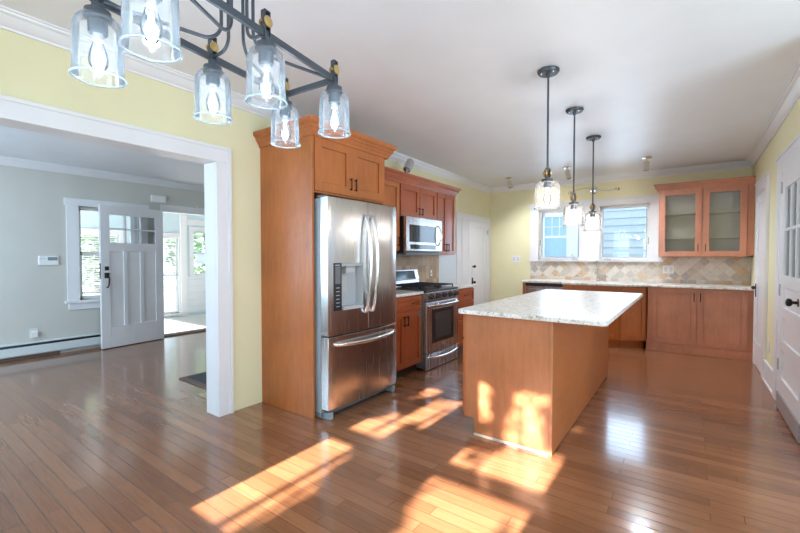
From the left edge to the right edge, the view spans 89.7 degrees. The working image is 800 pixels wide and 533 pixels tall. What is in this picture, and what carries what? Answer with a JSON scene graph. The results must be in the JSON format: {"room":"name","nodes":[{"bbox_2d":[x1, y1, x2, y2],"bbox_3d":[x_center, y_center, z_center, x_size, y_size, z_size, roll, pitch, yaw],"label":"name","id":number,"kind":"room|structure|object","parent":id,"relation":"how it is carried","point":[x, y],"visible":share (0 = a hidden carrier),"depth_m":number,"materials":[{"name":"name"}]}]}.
{"room":"kitchen","nodes":[
{"label":"kitchen","id":0,"kind":"room"},
{"bbox_2d":[0,125,203,185],"bbox_3d":[-2.887,-1.415,4.640,3.850,0.150,7.000,1,2,36],"label":"ceiling","id":1,"kind":"structure","parent":0,"point":[14,142],"depth_m":4.97,"materials":[{"name":"paint"}]},
{"bbox_2d":[0,165,204,352],"bbox_3d":[-4.465,-0.101,5.748,0.150,2.530,6.900,1,2,36],"label":"wall","id":2,"kind":"structure","parent":0,"point":[32,207],"depth_m":5.30,"materials":[{"name":"paint"}]},
{"bbox_2d":[0,351,59,361],"bbox_3d":[-5.070,1.137,4.795,0.018,0.100,4.200,1,2,36],"label":"baseboard","id":3,"kind":"structure","parent":2,"relation":"attached to","point":[55,352],"depth_m":5.19,"materials":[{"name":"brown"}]},
{"bbox_2d":[30,328,37,337],"bbox_3d":[-4.744,0.866,5.214,0.050,0.122,0.080,1,2,36],"label":"plug adapter","id":4,"kind":"object","parent":2,"relation":"attached to","point":[33,332],"visible":1,"depth_m":5.21,"materials":[{"name":"white plastic"}]},
{"bbox_2d":[38,256,58,264],"bbox_3d":[-4.657,-0.078,5.327,0.033,0.125,0.208,1,2,36],"label":"alarm keypad","id":5,"kind":"object","parent":2,"relation":"attached to","point":[42,260],"visible":1,"depth_m":5.32,"materials":[{"name":"white plastic"}]},
{"bbox_2d":[0,333,100,359],"bbox_3d":[-5.112,1.072,4.701,0.060,0.175,2.800,1,2,36],"label":"baseboard heater","id":6,"kind":"object","parent":2,"relation":"attached to","point":[73,342],"visible":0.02,"depth_m":5.31,"materials":[{"name":"white metal"}]},
{"bbox_2d":[0,156,203,191],"bbox_3d":[-4.341,-1.319,5.691,0.085,0.092,6.600,1,2,36],"label":"crown molding","id":7,"kind":"structure","parent":2,"relation":"attached to","point":[8,161],"depth_m":5.69,"materials":[{"name":"white paint"}]},
{"bbox_2d":[64,197,148,309],"bbox_3d":[-4.286,-0.180,5.919,0.180,1.540,1.070,1,2,36],"label":"window","id":8,"kind":"structure","parent":2,"relation":"in","point":[73,219],"depth_m":5.58,"materials":[{"name":"white paint"}]},
{"bbox_2d":[98,204,163,348],"bbox_3d":[-3.938,0.137,5.966,0.113,2.020,0.869,1,2,29],"label":"door","id":9,"kind":"structure","parent":2,"relation":"in","point":[131,274],"depth_m":5.94,"materials":[{"name":"white paint"}]},
{"bbox_2d":[151,195,165,202],"bbox_3d":[-3.848,-1.074,6.411,0.050,0.105,0.215,1,2,36],"label":"door chime","id":10,"kind":"object","parent":2,"relation":"attached to","point":[154,198],"visible":1,"depth_m":6.39,"materials":[{"name":"white plastic"}]},
{"bbox_2d":[160,204,204,287],"bbox_3d":[-3.497,0.060,7.073,0.175,2.145,1.425,1,2,36],"label":"door frame","id":11,"kind":"structure","parent":2,"relation":"attached to","point":[165,208],"depth_m":6.70,"materials":[{"name":"white paint"}]},
{"bbox_2d":[80,210,205,317],"bbox_3d":[-5.945,-0.108,7.741,0.100,2.550,6.800,1,2,36],"label":"wall","id":12,"kind":"structure","parent":0,"point":[89,219],"depth_m":8.78,"materials":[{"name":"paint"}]},
{"bbox_2d":[81,228,123,295],"bbox_3d":[-5.879,-0.078,7.755,0.110,1.290,1.020,1,2,36],"label":"window","id":13,"kind":"structure","parent":12,"relation":"in","point":[84,231],"depth_m":7.72,"materials":[{"name":"glass"}]},
{"bbox_2d":[163,233,184,316],"bbox_3d":[-5.083,0.176,8.865,0.110,1.830,0.600,1,2,36],"label":"window","id":14,"kind":"structure","parent":12,"relation":"in","point":[166,236],"depth_m":8.93,"materials":[{"name":"white paint"}]},
{"bbox_2d":[163,237,177,312],"bbox_3d":[-5.089,0.184,8.869,0.047,1.657,0.350,1,2,36],"label":"window pane","id":15,"kind":"object","parent":14,"relation":"attached to","point":[164,238],"depth_m":8.90,"materials":[{"name":"white"}]},
{"bbox_2d":[189,227,204,275],"bbox_3d":[-4.566,-0.336,9.571,0.110,1.160,0.930,1,2,36],"label":"window","id":16,"kind":"structure","parent":12,"relation":"in","point":[192,230],"depth_m":9.25,"materials":[{"name":"white paint"}]},
{"bbox_2d":[164,313,205,333],"bbox_3d":[-5.012,1.228,7.099,2.400,0.130,6.800,1,2,36],"label":"floor","id":17,"kind":"structure","parent":0,"point":[195,321],"depth_m":8.04,"materials":[{"name":"paint"}]},
{"bbox_2d":[180,214,205,315],"bbox_3d":[-4.493,-0.162,9.615,0.060,2.530,1.460,1,2,36],"label":"door","id":18,"kind":"structure","parent":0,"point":[187,286],"depth_m":9.18,"materials":[{"name":"white paint"}]},
{"bbox_2d":[0,28,489,410],"bbox_3d":[-0.650,-0.137,4.524,0.150,2.660,8.120,1,2,36],"label":"wall","id":19,"kind":"structure","parent":0,"point":[32,70],"depth_m":3.15,"materials":[{"name":"yellow paint"}]},
{"bbox_2d":[0,94,233,416],"bbox_3d":[-2.192,0.149,2.379,0.198,2.190,2.487,1,2,36],"label":"door frame","id":20,"kind":"structure","parent":19,"relation":"attached to","point":[17,113],"depth_m":3.24,"materials":[{"name":"white paint"}]},
{"bbox_2d":[0,4,491,192],"bbox_3d":[-0.555,-1.388,4.425,0.085,0.158,7.820,1,2,36],"label":"crown molding","id":21,"kind":"structure","parent":19,"relation":"attached to","point":[11,20],"depth_m":2.77,"materials":[{"name":"white paint"}]},
{"bbox_2d":[253,115,460,203],"bbox_3d":[-0.061,-0.911,4.561,0.740,0.567,3.140,1,2,36],"label":"upper cabinet","id":22,"kind":"object","parent":19,"relation":"attached to","point":[340,171],"depth_m":3.51,"materials":[{"name":"brown wood"}]},
{"bbox_2d":[385,179,399,250],"bbox_3d":[-0.323,-0.587,4.516,0.378,0.820,0.663,1,2,36],"label":"upper cabinet","id":23,"kind":"object","parent":19,"relation":"attached to","point":[392,188],"visible":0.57,"depth_m":4.63,"materials":[{"name":"brown wood"}]},
{"bbox_2d":[396,255,438,282],"bbox_3d":[-0.041,0.036,5.236,0.010,0.520,2.138,1,2,36],"label":"tiled wall","id":24,"kind":"structure","parent":19,"relation":"attached to","point":[423,264],"depth_m":5.73,"materials":[{"name":"beige tile"}]},
{"bbox_2d":[400,183,436,219],"bbox_3d":[0.119,-0.806,5.123,0.378,0.410,0.843,1,2,36],"label":"upper cabinet","id":25,"kind":"object","parent":19,"relation":"attached to","point":[414,201],"visible":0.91,"depth_m":4.99,"materials":[{"name":"brown wood"}]},
{"bbox_2d":[396,216,441,254],"bbox_3d":[0.168,-0.372,5.109,0.487,0.453,0.835,1,2,36],"label":"microwave","id":26,"kind":"object","parent":25,"relation":"attached to","point":[418,236],"visible":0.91,"depth_m":4.90,"materials":[{"name":"silver metal"}]},
{"bbox_2d":[437,192,454,254],"bbox_3d":[0.518,-0.594,5.681,0.378,0.860,0.518,1,2,36],"label":"upper cabinet","id":27,"kind":"object","parent":19,"relation":"attached to","point":[445,203],"visible":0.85,"depth_m":5.60,"materials":[{"name":"brown wood"}]},
{"bbox_2d":[439,252,455,283],"bbox_3d":[0.750,0.460,6.340,0.014,1.380,0.560,1,2,36],"label":"wall","id":28,"kind":"structure","parent":19,"relation":"attached to","point":[447,263],"depth_m":6.31,"materials":[{"name":"white paint"}]},
{"bbox_2d":[455,212,490,301],"bbox_3d":[1.310,0.117,7.093,0.030,2.030,1.370,1,2,36],"label":"door frame","id":29,"kind":"structure","parent":19,"relation":"attached to","point":[463,221],"depth_m":6.79,"materials":[{"name":"white paint"}]},
{"bbox_2d":[471,221,487,304],"bbox_3d":[1.457,0.159,7.244,0.089,1.920,0.725,1,2,36],"label":"door","id":30,"kind":"structure","parent":19,"relation":"in","point":[479,230],"depth_m":7.28,"materials":[{"name":"white paint"}]},
{"bbox_2d":[0,331,799,532],"bbox_3d":[-0.029,1.272,3.751,9.600,0.120,8.800,1,2,36],"label":"floor","id":31,"kind":"structure","parent":0,"point":[93,440],"depth_m":2.61,"materials":[{"name":"brown wood"}]},
{"bbox_2d":[164,328,205,336],"bbox_3d":[-3.526,1.124,7.054,0.180,0.020,1.230,1,2,36],"label":"threshold","id":32,"kind":"object","parent":31,"relation":"on","point":[203,329],"visible":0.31,"depth_m":6.82,"materials":[{"name":"brown"}]},
{"bbox_2d":[179,372,206,388],"bbox_3d":[-1.784,1.189,4.350,0.850,0.018,0.780,1,2,36],"label":"doormat","id":33,"kind":"object","parent":31,"relation":"on","point":[200,379],"visible":0.23,"depth_m":4.22,"materials":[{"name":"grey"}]},
{"bbox_2d":[260,135,314,418],"bbox_3d":[-0.961,0.070,3.397,0.670,2.300,0.022,1,2,36],"label":"end panel","id":34,"kind":"object","parent":31,"relation":"on","point":[286,175],"visible":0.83,"depth_m":3.36,"materials":[{"name":"brown wood"}]},
{"bbox_2d":[314,195,395,419],"bbox_3d":[-0.564,0.318,3.703,0.862,1.790,0.908,1,2,36],"label":"refrigerator","id":35,"kind":"object","parent":31,"relation":"on","point":[355,241],"visible":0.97,"depth_m":3.37,"materials":[{"name":"grey metal"}]},
{"bbox_2d":[379,158,384,205],"bbox_3d":[-0.420,0.051,4.172,0.640,2.300,0.028,1,2,36],"label":"end panel","id":36,"kind":"object","parent":31,"relation":"on","point":[384,158],"visible":0.02,"depth_m":3.97,"materials":[{"name":"brown wood"}]},
{"bbox_2d":[394,294,421,378],"bbox_3d":[-0.193,0.753,4.458,0.664,0.884,0.670,1,2,36],"label":"base cabinet","id":37,"kind":"object","parent":31,"relation":"on","point":[408,322],"visible":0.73,"depth_m":4.36,"materials":[{"name":"brown wood"}]},
{"bbox_2d":[396,290,423,297],"bbox_3d":[-0.195,0.296,4.454,0.658,0.030,0.673,1,2,36],"label":"countertop","id":38,"kind":"structure","parent":37,"relation":"on","point":[399,293],"depth_m":4.37,"materials":[{"name":"beige stone"}]},
{"bbox_2d":[396,269,458,370],"bbox_3d":[0.271,0.614,5.020,0.745,1.135,0.770,1,2,36],"label":"gas range","id":39,"kind":"object","parent":31,"relation":"on","point":[439,308],"visible":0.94,"depth_m":4.81,"materials":[{"name":"grey metal"}]},
{"bbox_2d":[396,286,457,292],"bbox_3d":[0.245,0.274,5.031,0.680,0.025,0.770,1,2,36],"label":"cooktop","id":40,"kind":"object","parent":39,"relation":"in","point":[435,289],"depth_m":4.85,"materials":[{"name":"black metal"}]},
{"bbox_2d":[455,287,473,352],"bbox_3d":[0.631,0.726,5.601,0.664,0.884,0.568,1,2,36],"label":"base cabinet","id":41,"kind":"object","parent":31,"relation":"on","point":[465,297],"visible":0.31,"depth_m":5.39,"materials":[{"name":"brown wood"}]},
{"bbox_2d":[442,283,475,288],"bbox_3d":[0.634,0.269,5.603,0.658,0.030,0.602,1,2,36],"label":"countertop","id":42,"kind":"structure","parent":41,"relation":"on","point":[460,286],"depth_m":5.45,"materials":[{"name":"beige stone"}]},
{"bbox_2d":[463,314,608,455],"bbox_3d":[1.358,0.771,3.708,0.690,0.884,2.229,1,2,36],"label":"kitchen island","id":43,"kind":"object","parent":31,"relation":"on","point":[526,383],"visible":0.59,"depth_m":2.82,"materials":[{"name":"brown wood"}]},
{"bbox_2d":[458,289,642,326],"bbox_3d":[1.492,0.315,3.606,1.000,0.032,2.300,1,2,36],"label":"island countertop","id":44,"kind":"structure","parent":43,"relation":"on","point":[591,308],"depth_m":3.06,"materials":[{"name":"beige stone"}]},
{"bbox_2d":[525,282,562,293],"bbox_3d":[2.471,0.701,6.670,0.605,0.884,0.680,1,2,36],"label":"dishwasher","id":45,"kind":"object","parent":31,"relation":"on","point":[530,287],"visible":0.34,"depth_m":6.45,"materials":[{"name":"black metal"}]},
{"bbox_2d":[563,284,647,346],"bbox_3d":[3.145,0.713,6.141,1.088,0.884,0.770,1,2,36],"label":"base cabinet","id":46,"kind":"object","parent":31,"relation":"on","point":[629,329],"visible":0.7,"depth_m":5.71,"materials":[{"name":"brown wood"}]},
{"bbox_2d":[521,279,753,290],"bbox_3d":[3.326,0.260,5.980,2.927,0.030,0.798,1,2,36],"label":"countertop","id":47,"kind":"structure","parent":46,"relation":"on","point":[557,281],"depth_m":5.66,"materials":[{"name":"beige stone"}]},
{"bbox_2d":[595,260,602,280],"bbox_3d":[3.121,0.066,6.369,0.195,0.338,0.112,-1,2,-30],"label":"faucet","id":48,"kind":"object","parent":47,"relation":"on","point":[597,261],"visible":0.95,"depth_m":6.41,"materials":[{"name":"silver metal"}]},
{"bbox_2d":[646,287,753,361],"bbox_3d":[4.099,0.727,5.547,1.150,0.884,0.618,1,2,36],"label":"base cabinet","id":49,"kind":"object","parent":31,"relation":"on","point":[718,323],"visible":0.99,"depth_m":5.29,"materials":[{"name":"brown wood"}]},
{"bbox_2d":[0,0,799,186],"bbox_3d":[1.708,-1.494,2.803,5.750,0.266,8.200,1,2,36],"label":"ceiling","id":50,"kind":"structure","parent":0,"point":[455,86],"depth_m":2.86,"materials":[{"name":"paint"}]},
{"bbox_2d":[68,0,350,148],"bbox_3d":[-0.607,-0.988,1.498,0.460,0.815,0.987,1,2,27],"label":"chandelier","id":51,"kind":"object","parent":50,"relation":"hanging from","point":[98,18],"visible":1,"depth_m":1.42,"materials":[{"name":"grey"}]},
{"bbox_2d":[83,0,111,38],"bbox_3d":[-0.923,-0.802,1.226,0.072,0.186,0.071,1,2,36],"label":"socket","id":52,"kind":"object","parent":51,"relation":"attached to","point":[98,18],"depth_m":1.21,"materials":[{"name":"grey metal"}]},
{"bbox_2d":[203,38,222,86],"bbox_3d":[-0.740,-0.811,1.587,0.072,0.186,0.071,1,2,36],"label":"socket","id":53,"kind":"object","parent":51,"relation":"attached to","point":[212,70],"depth_m":1.57,"materials":[{"name":"grey metal"}]},
{"bbox_2d":[255,8,276,66],"bbox_3d":[-0.473,-0.807,1.418,0.072,0.186,0.071,1,2,36],"label":"socket","id":54,"kind":"object","parent":51,"relation":"attached to","point":[266,49],"depth_m":1.40,"materials":[{"name":"grey metal"}]},
{"bbox_2d":[277,78,292,117],"bbox_3d":[-0.557,-0.819,1.949,0.072,0.186,0.071,1,2,36],"label":"socket","id":55,"kind":"object","parent":51,"relation":"attached to","point":[286,112],"depth_m":1.93,"materials":[{"name":"grey metal"}]},
{"bbox_2d":[326,59,342,104],"bbox_3d":[-0.290,-0.815,1.779,0.072,0.186,0.071,1,2,36],"label":"socket","id":56,"kind":"object","parent":51,"relation":"attached to","point":[334,91],"depth_m":1.76,"materials":[{"name":"grey metal"}]},
{"bbox_2d":[403,158,413,172],"bbox_3d":[0.103,-1.212,4.913,0.103,0.225,0.184,1,2,28],"label":"spotlight","id":57,"kind":"object","parent":50,"relation":"attached to","point":[409,163],"visible":0.84,"depth_m":4.88,"materials":[{"name":"silver metal"}]},
{"bbox_2d":[505,177,512,188],"bbox_3d":[1.788,-1.369,6.596,0.131,0.180,0.124,1,2,36],"label":"ceiling spotlight","id":58,"kind":"object","parent":50,"relation":"attached to","point":[509,182],"visible":1,"depth_m":6.57,"materials":[{"name":"silver metal"}]},
{"bbox_2d":[533,66,560,209],"bbox_3d":[1.059,-0.907,2.881,0.192,0.985,0.192,1,2,36],"label":"pendant lamp","id":59,"kind":"object","parent":50,"relation":"hanging from","point":[547,72],"visible":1,"depth_m":2.87,"materials":[{"name":"grey"}]},
{"bbox_2d":[541,168,553,187],"bbox_3d":[1.059,-0.637,2.888,0.084,0.140,0.083,1,2,36],"label":"socket","id":60,"kind":"object","parent":59,"relation":"attached to","point":[547,173],"depth_m":2.87,"materials":[{"name":"grey"}]},
{"bbox_2d":[563,166,571,179],"bbox_3d":[2.437,-1.353,5.856,0.129,0.180,0.124,1,2,36],"label":"ceiling spotlight","id":61,"kind":"object","parent":50,"relation":"attached to","point":[567,172],"visible":1,"depth_m":5.82,"materials":[{"name":"silver metal"}]},
{"bbox_2d":[562,106,584,226],"bbox_3d":[1.566,-0.887,3.619,0.192,1.043,0.192,1,2,36],"label":"pendant lamp","id":62,"kind":"object","parent":50,"relation":"hanging from","point":[573,111],"visible":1,"depth_m":3.61,"materials":[{"name":"grey"}]},
{"bbox_2d":[569,193,578,208],"bbox_3d":[1.566,-0.589,3.627,0.084,0.140,0.083,1,2,36],"label":"socket","id":63,"kind":"object","parent":62,"relation":"attached to","point":[573,205],"depth_m":3.61,"materials":[{"name":"grey"}]},
{"bbox_2d":[583,135,601,230],"bbox_3d":[2.121,-0.908,4.419,0.192,1.023,0.192,1,2,36],"label":"pendant lamp","id":64,"kind":"object","parent":50,"relation":"hanging from","point":[592,138],"visible":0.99,"depth_m":4.41,"materials":[{"name":"grey"}]},
{"bbox_2d":[589,204,596,216],"bbox_3d":[2.121,-0.620,4.426,0.084,0.140,0.083,1,2,36],"label":"socket","id":65,"kind":"object","parent":64,"relation":"attached to","point":[592,213],"depth_m":4.41,"materials":[{"name":"grey"}]},
{"bbox_2d":[641,156,651,170],"bbox_3d":[3.222,-1.341,5.253,0.124,0.175,0.124,1,2,36],"label":"ceiling spotlight","id":66,"kind":"object","parent":50,"relation":"attached to","point":[646,163],"visible":1,"depth_m":5.23,"materials":[{"name":"silver metal"}]},
{"bbox_2d":[489,168,752,301],"bbox_3d":[3.271,-0.186,6.608,4.070,2.660,0.150,1,2,36],"label":"wall","id":67,"kind":"structure","parent":0,"point":[509,212],"depth_m":7.28,"materials":[{"name":"yellow paint"}]},
{"bbox_2d":[512,256,519,261],"bbox_3d":[2.119,-0.139,7.341,0.155,0.120,0.011,1,2,36],"label":"switch plate","id":68,"kind":"object","parent":67,"relation":"attached to","point":[514,258],"visible":1,"depth_m":7.34,"materials":[{"name":"white plastic"}]},
{"bbox_2d":[539,208,580,259],"bbox_3d":[2.771,-0.547,6.942,0.700,0.875,0.180,1,2,36],"label":"window frame","id":69,"kind":"structure","parent":67,"relation":"in","point":[541,212],"depth_m":6.98,"materials":[{"name":"white paint"}]},
{"bbox_2d":[568,186,619,194],"bbox_3d":[3.129,-1.244,6.498,0.759,0.123,0.154,1,2,36],"label":"light","id":70,"kind":"object","parent":67,"relation":"attached to","point":[596,189],"visible":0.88,"depth_m":6.53,"materials":[{"name":"silver metal"}]},
{"bbox_2d":[528,195,662,261],"bbox_3d":[3.158,-0.587,6.643,2.005,1.010,0.210,1,2,36],"label":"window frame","id":71,"kind":"structure","parent":67,"relation":"in","point":[602,208],"depth_m":6.52,"materials":[{"name":"white paint"}]},
{"bbox_2d":[490,161,751,192],"bbox_3d":[3.202,-1.403,6.484,3.770,0.092,0.085,1,2,36],"label":"crown molding","id":72,"kind":"structure","parent":67,"relation":"attached to","point":[738,164],"depth_m":6.14,"materials":[{"name":"white paint"}]},
{"bbox_2d":[530,257,750,285],"bbox_3d":[3.542,0.056,6.319,2.985,0.430,0.010,1,2,36],"label":"tiled wall","id":73,"kind":"structure","parent":67,"relation":"attached to","point":[688,270],"depth_m":6.04,"materials":[{"name":"tile"}]},
{"bbox_2d":[663,265,673,273],"bbox_3d":[3.992,0.044,5.981,0.140,0.120,0.011,1,2,36],"label":"switch plate","id":74,"kind":"object","parent":73,"relation":"attached to","point":[666,268],"visible":1,"depth_m":5.98,"materials":[{"name":"white plastic"}]},
{"bbox_2d":[654,176,755,256],"bbox_3d":[4.191,-0.650,5.604,1.108,1.035,0.385,1,2,36],"label":"upper cabinet","id":75,"kind":"object","parent":67,"relation":"attached to","point":[710,221],"depth_m":5.56,"materials":[{"name":"brown wood"}]},
{"bbox_2d":[665,210,739,216],"bbox_3d":[4.225,-0.742,5.631,0.954,0.018,0.273,1,2,36],"label":"shelf","id":76,"kind":"object","parent":75,"relation":"attached to","point":[717,213],"depth_m":5.62,"materials":[{"name":"beige wood"}]},
{"bbox_2d":[665,236,739,239],"bbox_3d":[4.225,-0.397,5.639,0.954,0.018,0.273,1,2,36],"label":"shelf","id":77,"kind":"object","parent":75,"relation":"attached to","point":[666,237],"depth_m":5.63,"materials":[{"name":"beige wood"}]},
{"bbox_2d":[751,98,799,367],"bbox_3d":[3.720,-0.122,3.881,0.150,2.660,4.050,1,2,36],"label":"wall","id":78,"kind":"structure","parent":0,"point":[790,128],"depth_m":4.04,"materials":[{"name":"yellow paint"}]},
{"bbox_2d":[751,190,764,372],"bbox_3d":[4.121,0.169,4.625,0.072,2.020,0.605,1,2,36],"label":"door","id":79,"kind":"structure","parent":78,"relation":"in","point":[760,208],"depth_m":4.69,"materials":[{"name":"white paint"}]},
{"bbox_2d":[753,172,770,377],"bbox_3d":[4.176,0.098,4.553,0.190,2.190,0.895,1,2,36],"label":"door frame","id":80,"kind":"structure","parent":78,"relation":"attached to","point":[763,183],"depth_m":4.27,"materials":[{"name":"white paint"}]},
{"bbox_2d":[762,359,772,394],"bbox_3d":[3.164,1.115,3.293,0.030,0.215,2.400,1,2,36],"label":"baseboard","id":81,"kind":"structure","parent":78,"relation":"attached to","point":[767,379],"depth_m":4.02,"materials":[{"name":"white paint"}]},
{"bbox_2d":[745,62,799,167],"bbox_3d":[3.580,-1.358,3.860,0.085,0.125,3.900,1,2,36],"label":"crown molding","id":82,"kind":"structure","parent":78,"relation":"attached to","point":[790,95],"depth_m":3.61,"materials":[{"name":"white paint"}]},
{"bbox_2d":[772,133,799,399],"bbox_3d":[3.061,0.126,3.138,0.042,2.200,1.505,1,2,36],"label":"door frame","id":83,"kind":"structure","parent":78,"relation":"attached to","point":[792,150],"depth_m":3.61,"materials":[{"name":"white paint"}]},
{"bbox_2d":[776,155,799,442],"bbox_3d":[3.022,0.196,3.134,0.108,2.030,0.930,1,2,36],"label":"door","id":84,"kind":"structure","parent":78,"relation":"in","point":[788,362],"depth_m":3.17,"materials":[{"name":"white paint"}]},
{"label":"outside","id":85,"kind":"structure","parent":0,"visible":0},
{"bbox_2d":[83,282,175,311],"bbox_3d":[0.000,1.849,0.044,60.000,0.100,60.000,1,2,36],"label":"ground","id":86,"kind":"structure","parent":85,"point":[166,282],"depth_m":18.80,"materials":[{"name":"grey"}]},
{"bbox_2d":[81,235,115,290],"bbox_3d":[-7.933,-0.753,10.526,2.399,4.623,2.394,1,2,36],"label":"tree","id":87,"kind":"object","parent":86,"relation":"on","point":[81,235],"visible":0.05,"depth_m":10.32,"materials":[{"name":"green plant"}]},
{"bbox_2d":[165,233,204,272],"bbox_3d":[-5.902,-0.913,12.253,2.588,4.862,2.634,1,2,36],"label":"tree","id":88,"kind":"object","parent":86,"relation":"on","point":[198,245],"visible":0.05,"depth_m":11.67,"materials":[{"name":"green plant"}]},
{"bbox_2d":[543,207,646,256],"bbox_3d":[4.702,-1.934,9.894,14.000,6.000,0.380,1,2,36],"label":"neighbor house","id":89,"kind":"structure","parent":86,"relation":"on","point":[624,228],"depth_m":9.56,"materials":[{"name":"blue"}]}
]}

